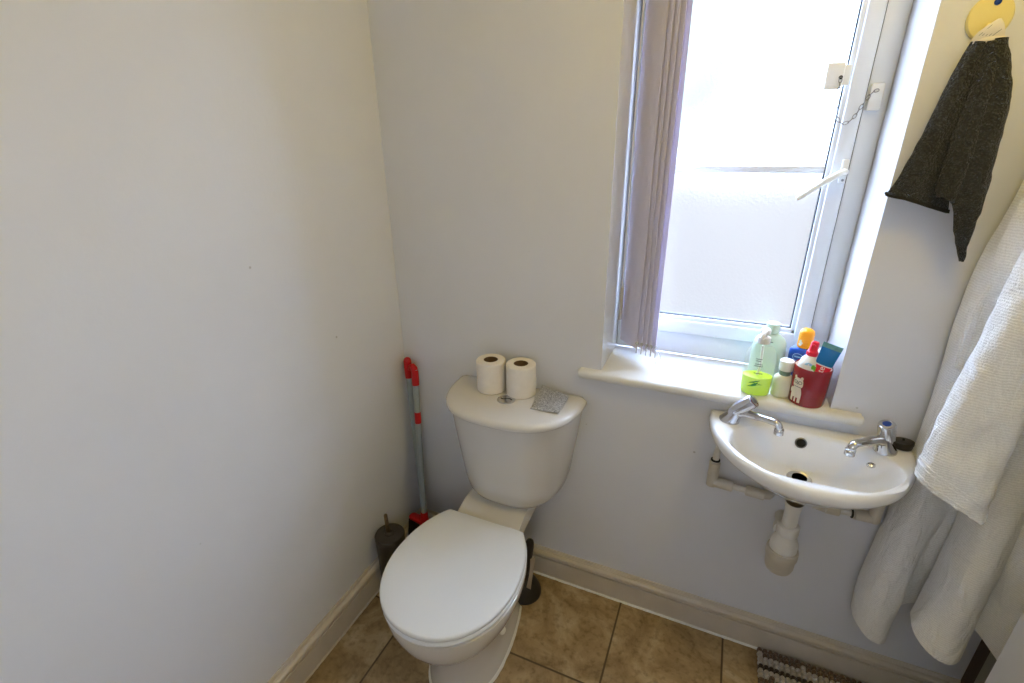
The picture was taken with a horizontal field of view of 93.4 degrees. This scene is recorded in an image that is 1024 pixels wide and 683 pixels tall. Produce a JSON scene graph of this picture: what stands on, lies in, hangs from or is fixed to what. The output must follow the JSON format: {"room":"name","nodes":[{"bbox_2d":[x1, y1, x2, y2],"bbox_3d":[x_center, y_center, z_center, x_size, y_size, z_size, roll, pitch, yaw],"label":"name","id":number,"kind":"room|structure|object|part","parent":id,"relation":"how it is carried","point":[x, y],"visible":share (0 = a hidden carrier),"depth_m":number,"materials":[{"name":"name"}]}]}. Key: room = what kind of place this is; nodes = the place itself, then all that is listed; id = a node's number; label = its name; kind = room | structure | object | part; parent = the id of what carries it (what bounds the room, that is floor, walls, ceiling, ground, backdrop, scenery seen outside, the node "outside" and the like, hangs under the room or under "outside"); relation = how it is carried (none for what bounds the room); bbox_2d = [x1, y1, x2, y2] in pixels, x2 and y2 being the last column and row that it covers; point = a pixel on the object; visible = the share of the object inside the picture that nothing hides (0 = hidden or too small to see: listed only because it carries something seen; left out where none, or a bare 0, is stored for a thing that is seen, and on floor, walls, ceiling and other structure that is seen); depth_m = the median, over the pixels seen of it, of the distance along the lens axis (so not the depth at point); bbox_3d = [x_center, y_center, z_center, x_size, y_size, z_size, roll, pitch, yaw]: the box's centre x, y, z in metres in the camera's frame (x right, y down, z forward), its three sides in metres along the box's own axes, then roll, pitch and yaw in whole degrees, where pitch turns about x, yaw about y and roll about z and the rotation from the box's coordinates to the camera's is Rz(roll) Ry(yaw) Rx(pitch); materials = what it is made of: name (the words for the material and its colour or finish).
{"room":"bathroom","nodes":[
{"label":"bathroom","id":0,"kind":"room"},
{"bbox_2d":[0,0,420,682],"bbox_3d":[-0.800,0.026,0.795,0.100,2.320,1.850,9,24,22],"label":"wall","id":1,"kind":"structure","parent":0,"point":[206,438],"depth_m":0.99,"materials":[{"name":"paint"}]},
{"bbox_2d":[267,508,420,682],"bbox_3d":[-0.710,1.036,1.232,0.022,0.124,1.750,9,24,22],"label":"baseboard","id":2,"kind":"structure","parent":1,"relation":"attached to","point":[306,659],"depth_m":1.52,"materials":[{"name":"beige paint"}]},
{"bbox_2d":[306,573,757,682],"bbox_3d":[0.066,1.257,0.925,1.937,0.080,1.900,9,24,22],"label":"floor","id":3,"kind":"structure","parent":0,"point":[570,634],"depth_m":1.51,"materials":[{"name":"tile"}]},
{"bbox_2d":[374,514,404,577],"bbox_3d":[-0.417,0.733,1.679,0.101,0.329,0.101,9,24,22],"label":"toilet brush","id":4,"kind":"object","parent":3,"relation":"on","point":[389,536],"visible":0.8,"depth_m":1.63,"materials":[{"name":"black plastic"}]},
{"bbox_3d":[-0.423,0.622,1.636,0.015,0.090,0.015,9,24,22],"label":"handle","id":5,"kind":"part","parent":4,"relation":"part of","materials":[{"name":"metal"}]},
{"bbox_3d":[-0.418,0.658,1.648,0.101,0.023,0.101,9,24,22],"label":"holder lid","id":6,"kind":"part","parent":4,"relation":"part of","materials":[{"name":"black plastic"}]},
{"bbox_2d":[403,357,420,505],"bbox_3d":[-0.352,0.429,1.802,0.027,0.798,0.057,-9,24,-19],"label":"pole","id":7,"kind":"object","parent":3,"relation":"on","point":[407,360],"visible":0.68,"depth_m":1.72,"materials":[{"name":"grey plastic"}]},
{"bbox_2d":[408,363,428,535],"bbox_3d":[-0.299,0.462,1.721,0.206,0.781,0.110,11,25,27],"label":"broom","id":8,"kind":"object","parent":3,"relation":"on","point":[415,519],"visible":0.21,"depth_m":1.72,"materials":[{"name":"red plastic"}]},
{"bbox_2d":[379,375,586,682],"bbox_3d":[-0.094,0.602,1.404,0.432,0.774,0.647,9,24,22],"label":"toilet","id":9,"kind":"object","parent":3,"relation":"on","point":[450,592],"visible":0.94,"depth_m":1.36,"materials":[{"name":"white ceramic"}]},
{"bbox_3d":[-0.162,0.617,1.298,0.364,0.018,0.401,9,24,22],"label":"seat lid","id":10,"kind":"part","parent":9,"relation":"part of","materials":[{"name":"white plastic"}]},
{"bbox_3d":[-0.161,0.634,1.302,0.362,0.013,0.397,9,24,22],"label":"seat","id":11,"kind":"part","parent":9,"relation":"part of","materials":[{"name":"white plastic"}]},
{"bbox_2d":[476,354,505,394],"bbox_3d":[-0.064,0.100,1.487,0.090,0.100,0.090,9,24,22],"label":"toilet roll","id":12,"kind":"object","parent":9,"relation":"on","point":[490,368],"visible":1,"depth_m":1.46,"materials":[{"name":"paper"}]},
{"bbox_3d":[-0.017,0.188,1.437,0.432,0.026,0.238,9,24,22],"label":"cistern lid","id":13,"kind":"part","parent":9,"relation":"part of","materials":[{"name":"white ceramic"}]},
{"bbox_2d":[506,357,535,399],"bbox_3d":[0.029,0.111,1.457,0.092,0.100,0.090,9,24,22],"label":"toilet roll","id":14,"kind":"object","parent":9,"relation":"on","point":[520,371],"visible":1,"depth_m":1.43,"materials":[{"name":"paper"}]},
{"bbox_2d":[530,385,568,413],"bbox_3d":[0.112,0.168,1.417,0.094,0.022,0.120,9,24,22],"label":"pad","id":15,"kind":"object","parent":9,"relation":"on","point":[547,399],"visible":1,"depth_m":1.41,"materials":[{"name":"grey fabric"}]},
{"bbox_2d":[518,538,540,604],"bbox_3d":[0.043,0.770,1.670,0.119,0.257,0.119,9,24,22],"label":"plunger","id":16,"kind":"object","parent":3,"relation":"on","point":[531,591],"visible":0.56,"depth_m":1.66,"materials":[{"name":"black rubber"}]},
{"bbox_2d":[518,572,540,604],"bbox_3d":[0.044,0.847,1.702,0.119,0.090,0.119,9,24,22],"label":"cup","id":17,"kind":"object","parent":16,"relation":"on","point":[531,591],"depth_m":1.67,"materials":[{"name":"black"}]},
{"bbox_3d":[0.051,0.735,1.647,0.053,0.175,0.032,19,30,40],"label":"handle","id":18,"kind":"part","parent":16,"relation":"part of","materials":[{"name":"black rubber"}]},
{"bbox_2d":[756,647,865,682],"bbox_3d":[0.870,1.072,1.210,0.454,0.026,0.496,9,24,22],"label":"bath mat","id":19,"kind":"object","parent":3,"relation":"on","point":[772,667],"visible":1,"depth_m":1.43,"materials":[{"name":"fabric"}]},
{"bbox_2d":[367,0,1023,679],"bbox_3d":[0.473,-0.223,1.358,1.937,2.320,0.300,9,24,22],"label":"wall","id":20,"kind":"structure","parent":0,"point":[506,126],"depth_m":1.33,"materials":[{"name":"paint"}]},
{"bbox_2d":[420,507,960,682],"bbox_3d":[0.422,0.854,1.639,1.737,0.125,0.023,9,24,22],"label":"baseboard","id":21,"kind":"structure","parent":20,"relation":"attached to","point":[745,628],"depth_m":1.53,"materials":[{"name":"beige paint"}]},
{"bbox_2d":[578,345,864,426],"bbox_3d":[0.561,0.106,1.380,0.708,0.027,0.232,9,24,22],"label":"windowsill","id":22,"kind":"structure","parent":20,"relation":"attached to","point":[678,374],"depth_m":1.36,"materials":[{"name":"paint"}]},
{"bbox_2d":[740,327,771,395],"bbox_3d":[0.636,0.050,1.237,0.067,0.182,0.060,-5,23,-10],"label":"soap bottle","id":23,"kind":"object","parent":22,"relation":"on","point":[753,382],"visible":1,"depth_m":1.24,"materials":[{"name":"green plastic"}]},
{"bbox_2d":[748,381,759,385],"bbox_3d":[0.623,0.108,1.238,0.034,0.022,0.004,11,25,27],"label":"print","id":24,"kind":"object","parent":23,"relation":"on","point":[750,383],"depth_m":1.24,"materials":[{"name":"green paint"}]},
{"bbox_2d":[748,321,786,382],"bbox_3d":[0.696,0.028,1.311,0.083,0.166,0.052,9,24,22],"label":"shampoo bottle","id":25,"kind":"object","parent":22,"relation":"on","point":[776,350],"visible":0.59,"depth_m":1.29,"materials":[{"name":"green plastic"}]},
{"bbox_2d":[770,358,794,397],"bbox_3d":[0.697,0.093,1.238,0.047,0.100,0.040,9,24,22],"label":"lotion bottle","id":26,"kind":"object","parent":22,"relation":"on","point":[781,382],"visible":0.98,"depth_m":1.23,"materials":[{"name":"plastic"}]},
{"bbox_2d":[788,328,814,374],"bbox_3d":[0.767,0.042,1.278,0.065,0.162,0.046,9,24,22],"label":"bottle","id":27,"kind":"object","parent":22,"relation":"on","point":[806,335],"visible":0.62,"depth_m":1.25,"materials":[{"name":"blue plastic"}]},
{"bbox_2d":[788,359,833,408],"bbox_3d":[0.752,0.102,1.215,0.090,0.100,0.102,9,24,22],"label":"mug","id":28,"kind":"object","parent":22,"relation":"on","point":[808,389],"visible":0.91,"depth_m":1.18,"materials":[{"name":"red ceramic"}]},
{"bbox_2d":[790,375,803,402],"bbox_3d":[0.708,0.116,1.200,0.021,0.070,0.023,9,24,22],"label":"print","id":29,"kind":"object","parent":28,"relation":"attached to","point":[797,381],"depth_m":1.20},
{"bbox_2d":[798,341,819,371],"bbox_3d":[0.731,0.072,1.197,0.044,0.154,0.044,9,24,22],"label":"spray bottle","id":30,"kind":"object","parent":28,"relation":"in","point":[808,361],"visible":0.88,"depth_m":1.17,"materials":[{"name":"white plastic"}]},
{"bbox_2d":[814,342,843,372],"bbox_3d":[0.755,0.075,1.174,0.056,0.158,0.025,9,24,22],"label":"toothpaste tube","id":31,"kind":"object","parent":28,"relation":"in","point":[828,355],"visible":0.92,"depth_m":1.15,"materials":[{"name":"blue plastic"}]},
{"bbox_2d":[706,445,774,499],"bbox_3d":[0.631,0.312,1.301,0.176,0.231,0.044,9,24,22],"label":"supply pipe","id":32,"kind":"object","parent":20,"relation":"attached to","point":[713,480],"visible":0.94,"depth_m":1.33,"materials":[{"name":"white plastic"}]},
{"bbox_2d":[617,0,912,363],"bbox_3d":[0.600,-0.468,1.266,0.576,1.120,0.130,9,24,22],"label":"window","id":33,"kind":"structure","parent":20,"relation":"in","point":[769,189],"depth_m":1.25,"materials":[{"name":"white glass"}]},
{"bbox_2d":[618,0,693,365],"bbox_3d":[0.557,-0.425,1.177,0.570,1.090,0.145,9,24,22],"label":"vertical blind","id":34,"kind":"object","parent":33,"relation":"attached to","point":[667,25],"visible":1,"depth_m":1.25,"materials":[{"name":"fabric"}]},
{"bbox_3d":[0.323,-0.553,1.279,0.003,0.855,0.003,0,22,1],"label":"cord","id":35,"kind":"part","parent":34,"relation":"part of","materials":[{"name":"white plastic"}]},
{"bbox_3d":[0.603,-0.486,1.267,0.389,0.901,0.001,9,24,22],"label":"frosted pane","id":36,"kind":"part","parent":33,"relation":"part of","materials":[{"name":"white glass"}]},
{"bbox_3d":[0.754,-0.382,1.175,0.102,0.074,0.040,9,24,22],"label":"handle","id":37,"kind":"part","parent":33,"relation":"part of","materials":[{"name":"white plastic"}]},
{"bbox_3d":[0.802,-0.411,1.167,0.016,0.055,0.010,9,24,22],"label":"handle plate","id":38,"kind":"part","parent":33,"relation":"part of","materials":[{"name":"white plastic"}]},
{"bbox_2d":[823,62,885,124],"bbox_3d":[0.785,-0.571,1.113,0.124,0.133,0.022,7,24,18],"label":"window restrictor","id":39,"kind":"object","parent":33,"relation":"attached to","point":[838,74],"depth_m":1.11,"materials":[{"name":"white plastic"}]},
{"bbox_3d":[0.751,-0.612,1.113,0.050,0.056,0.012,9,24,22],"label":"lock plate","id":40,"kind":"part","parent":39,"relation":"part of","materials":[{"name":"white plastic"}]},
{"bbox_3d":[0.791,-0.554,1.111,0.087,0.103,0.010,7,23,18],"label":"chain","id":41,"kind":"part","parent":39,"relation":"part of","materials":[{"name":"silver metal"}]},
{"bbox_3d":[0.832,-0.560,1.105,0.028,0.057,0.012,9,24,22],"label":"lock plate","id":42,"kind":"part","parent":39,"relation":"part of","materials":[{"name":"white plastic"}]},
{"bbox_2d":[709,409,916,509],"bbox_3d":[0.691,0.328,1.140,0.448,0.141,0.277,9,24,22],"label":"washbasin","id":43,"kind":"object","parent":20,"relation":"attached to","point":[806,465],"visible":0.96,"depth_m":1.17,"materials":[{"name":"ceramic"}]},
{"bbox_2d":[719,395,783,435],"bbox_3d":[0.598,0.179,1.205,0.046,0.087,0.153,-18,28,-35],"label":"tap","id":44,"kind":"object","parent":43,"relation":"on","point":[743,407],"visible":1,"depth_m":1.20,"materials":[{"name":"silver metal"}]},
{"bbox_3d":[0.612,0.196,1.206,0.027,0.037,0.127,-21,30,-41],"label":"spout","id":45,"kind":"part","parent":44,"relation":"part of","materials":[{"name":"silver metal"}]},
{"bbox_2d":[764,500,804,575],"bbox_3d":[0.722,0.481,1.271,0.076,0.259,0.134,9,24,22],"label":"trap","id":46,"kind":"object","parent":43,"relation":"attached to","point":[782,553],"visible":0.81,"depth_m":1.24,"materials":[{"name":"white plastic"}]},
{"bbox_2d":[764,539,798,575],"bbox_3d":[0.711,0.576,1.281,0.076,0.077,0.076,9,24,22],"label":"cup","id":47,"kind":"object","parent":46,"relation":"on","point":[781,563],"depth_m":1.25,"materials":[{"name":"plastic"}]},
{"bbox_2d":[844,420,897,456],"bbox_3d":[0.827,0.225,1.096,0.143,0.080,0.046,-9,24,-20],"label":"tap","id":48,"kind":"object","parent":43,"relation":"on","point":[882,443],"visible":1,"depth_m":1.09,"materials":[{"name":"silver metal"}]},
{"bbox_3d":[0.812,0.235,1.102,0.117,0.037,0.027,-7,23,-14],"label":"spout","id":49,"kind":"part","parent":48,"relation":"part of","materials":[{"name":"silver metal"}]},
{"bbox_2d":[893,437,914,450],"bbox_3d":[0.916,0.239,1.130,0.042,0.028,0.042,9,24,22],"label":"plug","id":50,"kind":"object","parent":43,"relation":"on","point":[901,443],"visible":0.81,"depth_m":1.12,"materials":[{"name":"black rubber"}]},
{"bbox_2d":[812,506,885,524],"bbox_3d":[0.851,0.345,1.203,0.157,0.226,0.041,12,26,29],"label":"supply pipe","id":51,"kind":"object","parent":20,"relation":"attached to","point":[873,516],"visible":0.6,"depth_m":1.21,"materials":[{"name":"white plastic"}]},
{"bbox_2d":[851,180,1023,664],"bbox_3d":[1.003,0.138,0.926,0.337,1.443,0.223,9,24,22],"label":"bathrobe","id":52,"kind":"object","parent":20,"relation":"hanging from","point":[952,547],"visible":0.95,"depth_m":1.00,"materials":[{"name":"white fabric"}]},
{"bbox_3d":[0.987,0.114,0.938,0.199,1.321,0.121,9,24,22],"label":"panel","id":53,"kind":"part","parent":52,"relation":"part of","materials":[{"name":"white fabric"}]},
{"bbox_3d":[1.101,0.123,0.897,0.139,1.313,0.145,9,24,22],"label":"panel","id":54,"kind":"part","parent":52,"relation":"part of","materials":[{"name":"white fabric"}]},
{"bbox_2d":[885,18,1012,261],"bbox_3d":[0.824,-0.363,0.914,0.156,0.417,0.051,16,28,35],"label":"hand towel","id":55,"kind":"object","parent":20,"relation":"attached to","point":[953,160],"visible":1,"depth_m":0.89,"materials":[{"name":"grey fabric"}]},
{"bbox_2d":[965,0,1014,38],"bbox_3d":[0.840,-0.566,0.842,0.065,0.078,0.035,9,24,22],"label":"wall hook","id":56,"kind":"object","parent":20,"relation":"attached to","point":[983,13],"visible":0.8,"depth_m":0.85,"materials":[{"name":"yellow plastic"}]},
{"bbox_3d":[0.881,0.286,0.103,0.100,2.320,1.850,9,24,22],"label":"wall","id":57,"kind":"structure","parent":0,"visible":0},
{"bbox_2d":[961,640,990,682],"bbox_3d":[1.194,0.086,0.936,0.012,2.050,0.050,9,24,22],"label":"trim","id":58,"kind":"structure","parent":57,"relation":"attached to","point":[982,651],"depth_m":1.25,"materials":[{"name":"brown wood"}]},
{"bbox_2d":[974,652,996,682],"bbox_3d":[1.158,0.114,0.870,0.020,2.050,0.110,9,24,22],"label":"trim","id":59,"kind":"structure","parent":57,"relation":"attached to","point":[991,660],"depth_m":1.19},
{"bbox_2d":[985,611,1023,682],"bbox_3d":[0.868,0.318,0.436,0.042,1.992,0.730,5,23,14],"label":"door","id":60,"kind":"structure","parent":57,"relation":"in","point":[1009,666],"depth_m":0.91,"materials":[{"name":"white paint"}]}
]}

